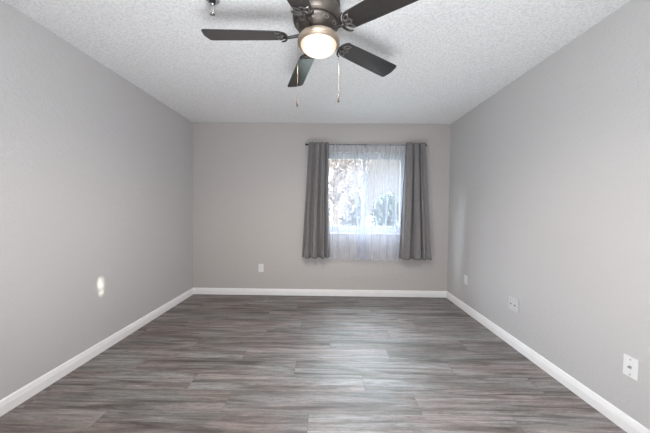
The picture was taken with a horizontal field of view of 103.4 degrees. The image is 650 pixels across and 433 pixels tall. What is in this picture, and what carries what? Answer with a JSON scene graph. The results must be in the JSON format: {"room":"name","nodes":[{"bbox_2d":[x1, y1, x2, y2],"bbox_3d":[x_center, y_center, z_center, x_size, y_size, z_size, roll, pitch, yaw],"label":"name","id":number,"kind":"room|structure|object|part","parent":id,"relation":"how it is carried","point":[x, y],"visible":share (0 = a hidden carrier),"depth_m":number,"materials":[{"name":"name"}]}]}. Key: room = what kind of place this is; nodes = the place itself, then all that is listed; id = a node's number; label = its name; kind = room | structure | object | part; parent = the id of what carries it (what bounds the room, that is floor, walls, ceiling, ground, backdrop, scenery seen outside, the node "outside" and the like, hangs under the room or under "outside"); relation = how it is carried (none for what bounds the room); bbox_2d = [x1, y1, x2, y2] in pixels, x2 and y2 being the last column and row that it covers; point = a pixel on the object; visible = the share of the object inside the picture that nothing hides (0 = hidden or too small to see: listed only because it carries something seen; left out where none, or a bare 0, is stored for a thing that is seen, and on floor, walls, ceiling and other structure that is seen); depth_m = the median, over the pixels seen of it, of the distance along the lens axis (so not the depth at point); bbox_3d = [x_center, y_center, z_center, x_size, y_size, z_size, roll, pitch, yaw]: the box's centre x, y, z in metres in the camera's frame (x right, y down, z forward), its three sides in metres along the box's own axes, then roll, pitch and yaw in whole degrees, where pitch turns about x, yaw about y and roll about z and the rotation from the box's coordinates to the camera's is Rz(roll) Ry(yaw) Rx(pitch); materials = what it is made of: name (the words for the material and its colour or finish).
{"room":"empty bedroom","nodes":[
{"label":"empty bedroom","id":0,"kind":"room"},
{"bbox_2d":[0,0,192,399],"bbox_3d":[-1.982,0.018,1.312,0.150,2.560,4.984,1,2,1],"label":"wall","id":1,"kind":"structure","parent":0,"point":[96,198],"depth_m":1.96,"materials":[{"name":"grey paint"}]},
{"bbox_2d":[0,288,192,416],"bbox_3d":[-1.911,1.133,1.344,0.015,0.090,4.683,1,2,1],"label":"baseboard","id":2,"kind":"structure","parent":1,"relation":"attached to","point":[16,398],"depth_m":1.97,"materials":[{"name":"white paint"}]},
{"bbox_2d":[0,294,626,432],"bbox_3d":[-0.106,1.258,1.330,3.628,0.120,4.684,1,2,1],"label":"floor","id":3,"kind":"structure","parent":0,"point":[209,363],"depth_m":1.87,"materials":[{"name":"grey laminate"}]},
{"bbox_2d":[3,0,629,123],"bbox_3d":[-0.079,-1.301,1.256,3.928,0.120,4.984,1,2,1],"label":"ceiling","id":4,"kind":"structure","parent":0,"point":[449,57],"depth_m":1.96,"materials":[{"name":"white paint"}]},
{"bbox_2d":[207,0,219,15],"bbox_3d":[-0.645,-1.206,1.472,0.082,0.094,0.082,1,2,1],"label":"sprinkler","id":5,"kind":"object","parent":4,"relation":"attached to","point":[212,2],"visible":1,"depth_m":1.47,"materials":[{"name":"silver metal"}]},
{"bbox_2d":[201,0,417,106],"bbox_3d":[-0.066,-0.945,1.459,1.274,0.602,1.221,1,2,18],"label":"ceiling fan","id":6,"kind":"object","parent":4,"relation":"hanging from","point":[317,22],"visible":1,"depth_m":1.45,"materials":[{"name":"grey metal"}]},
{"bbox_3d":[-0.472,-1.062,1.505,0.477,0.006,0.134,1,13,0],"label":"blade","id":7,"kind":"part","parent":6,"relation":"part of","materials":[{"name":"black wood"}]},
{"bbox_3d":[-0.180,-1.048,1.102,0.134,0.006,0.477,13,5,17],"label":"blade","id":8,"kind":"part","parent":6,"relation":"part of","materials":[{"name":"black wood"}]},
{"bbox_3d":[-0.179,-1.071,1.907,0.134,0.006,0.477,-16,6,-17],"label":"blade","id":9,"kind":"part","parent":6,"relation":"part of","materials":[{"name":"black wood"}]},
{"bbox_3d":[-0.037,-0.981,1.507,0.210,0.048,0.210,1,2,1],"label":"light globe","id":10,"kind":"part","parent":6,"relation":"part of","materials":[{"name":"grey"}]},
{"bbox_3d":[0.294,-1.062,1.753,0.477,0.006,0.134,-1,-9,-36],"label":"blade","id":11,"kind":"part","parent":6,"relation":"part of","materials":[{"name":"black wood"}]},
{"bbox_3d":[0.294,-1.047,1.256,0.477,0.006,0.134,2,-9,36],"label":"blade","id":12,"kind":"part","parent":6,"relation":"part of","materials":[{"name":"black wood"}]},
{"bbox_2d":[192,122,450,290],"bbox_3d":[-0.070,-0.032,3.711,3.628,2.560,0.150,1,2,1],"label":"wall","id":13,"kind":"structure","parent":0,"point":[249,180],"depth_m":3.64,"materials":[{"name":"grey paint"}]},
{"bbox_2d":[259,264,262,271],"bbox_3d":[-0.913,0.734,3.661,0.070,0.114,0.009,1,2,1],"label":"wall outlet","id":14,"kind":"object","parent":13,"relation":"attached to","point":[260,265],"visible":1,"depth_m":3.66,"materials":[{"name":"white plastic"}]},
{"bbox_2d":[193,288,446,297],"bbox_3d":[-0.082,1.085,3.660,3.627,0.090,0.015,1,2,1],"label":"baseboard","id":15,"kind":"structure","parent":13,"relation":"attached to","point":[220,291],"depth_m":3.65,"materials":[{"name":"white paint"}]},
{"bbox_2d":[305,143,426,147],"bbox_3d":[0.564,-0.985,3.559,1.668,0.060,0.084,1,2,1],"label":"curtain rod","id":16,"kind":"object","parent":13,"relation":"attached to","point":[365,145],"visible":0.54,"depth_m":3.53,"materials":[{"name":"black metal"}]},
{"bbox_2d":[302,142,329,258],"bbox_3d":[-0.118,-0.215,3.467,0.386,1.571,0.103,1,2,1],"label":"curtain","id":17,"kind":"object","parent":16,"relation":"hanging from","point":[316,243],"visible":1,"depth_m":3.46,"materials":[{"name":"grey fabric"}]},
{"bbox_2d":[399,142,431,260],"bbox_3d":[1.225,-0.200,3.445,0.426,1.570,0.097,1,2,1],"label":"curtain","id":18,"kind":"object","parent":16,"relation":"hanging from","point":[415,244],"visible":1,"depth_m":3.42,"materials":[{"name":"grey fabric"}]},
{"bbox_2d":[329,154,404,234],"bbox_3d":[0.561,-0.322,3.679,1.223,1.154,0.153,1,2,1],"label":"window","id":19,"kind":"structure","parent":13,"relation":"in","point":[350,230],"depth_m":3.71,"materials":[{"name":"white plastic"}]},
{"bbox_3d":[0.285,-0.336,3.713,0.580,1.053,0.022,1,2,1],"label":"sash","id":20,"kind":"part","parent":19,"relation":"part of","materials":[{"name":"clear glass"}]},
{"bbox_3d":[0.554,0.246,3.666,1.223,0.018,0.092,1,2,1],"label":"sill","id":21,"kind":"part","parent":19,"relation":"part of","materials":[{"name":"stone"}]},
{"bbox_3d":[0.831,-0.331,3.734,0.593,1.053,0.022,1,2,1],"label":"sash","id":22,"kind":"part","parent":19,"relation":"part of","materials":[{"name":"clear glass"}]},
{"bbox_2d":[447,0,649,429],"bbox_3d":[1.796,0.058,1.277,0.150,2.560,4.984,1,2,1],"label":"wall","id":23,"kind":"structure","parent":0,"point":[549,184],"depth_m":1.80,"materials":[{"name":"grey paint"}]},
{"bbox_2d":[464,274,467,284],"bbox_3d":[1.726,0.776,3.151,0.009,0.114,0.072,1,2,1],"label":"wall outlet","id":24,"kind":"object","parent":23,"relation":"attached to","point":[465,276],"visible":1,"depth_m":3.15,"materials":[{"name":"white plastic"}]},
{"bbox_2d":[509,296,518,312],"bbox_3d":[1.716,0.802,2.338,0.012,0.114,0.116,1,2,1],"label":"jack plate","id":25,"kind":"object","parent":23,"relation":"attached to","point":[513,303],"visible":1,"depth_m":2.32,"materials":[{"name":"grey plastic"}]},
{"bbox_2d":[446,291,649,432],"bbox_3d":[1.701,1.171,1.310,0.015,0.090,4.683,1,2,1],"label":"baseboard","id":26,"kind":"structure","parent":23,"relation":"attached to","point":[625,422],"depth_m":1.83,"materials":[{"name":"white paint"}]},
{"bbox_2d":[623,354,638,380],"bbox_3d":[1.704,0.842,1.435,0.018,0.116,0.070,1,2,1],"label":"cable plate","id":27,"kind":"object","parent":23,"relation":"attached to","point":[630,364],"visible":1,"depth_m":1.43,"materials":[{"name":"white plastic"}]},
{"label":"outside","id":28,"kind":"structure","parent":0,"visible":0},
{"bbox_2d":[346,216,397,225],"bbox_3d":[2.795,0.636,31.903,55.000,0.001,56.206,1,2,1],"label":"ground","id":29,"kind":"structure","parent":28,"point":[368,223],"depth_m":32.80,"materials":[{"name":"white"}]},
{"bbox_2d":[328,185,349,225],"bbox_3d":[-3.064,-1.330,23.502,10.200,4.300,7.800,1,2,1],"label":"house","id":30,"kind":"structure","parent":29,"relation":"on","point":[329,185],"depth_m":20.01,"materials":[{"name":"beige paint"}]},
{"bbox_2d":[328,159,373,225],"bbox_3d":[0.326,-1.008,8.636,2.655,4.599,1.904,1,2,1],"label":"leafy tree","id":31,"kind":"object","parent":29,"relation":"on","point":[337,196],"visible":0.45,"depth_m":8.45,"materials":[{"name":"beige plant"}]},
{"bbox_2d":[339,192,368,225],"bbox_3d":[1.324,-0.010,12.278,1.604,2.413,1.648,1,2,1],"label":"shrub","id":32,"kind":"object","parent":29,"relation":"on","point":[354,218],"visible":0.62,"depth_m":11.99,"materials":[{"name":"green plant"}]},
{"bbox_2d":[370,190,399,225],"bbox_3d":[2.874,0.006,11.877,1.558,2.438,1.638,1,2,15],"label":"shrub","id":33,"kind":"object","parent":29,"relation":"on","point":[381,210],"visible":0.8,"depth_m":11.59,"materials":[{"name":"green plant"}]}
]}

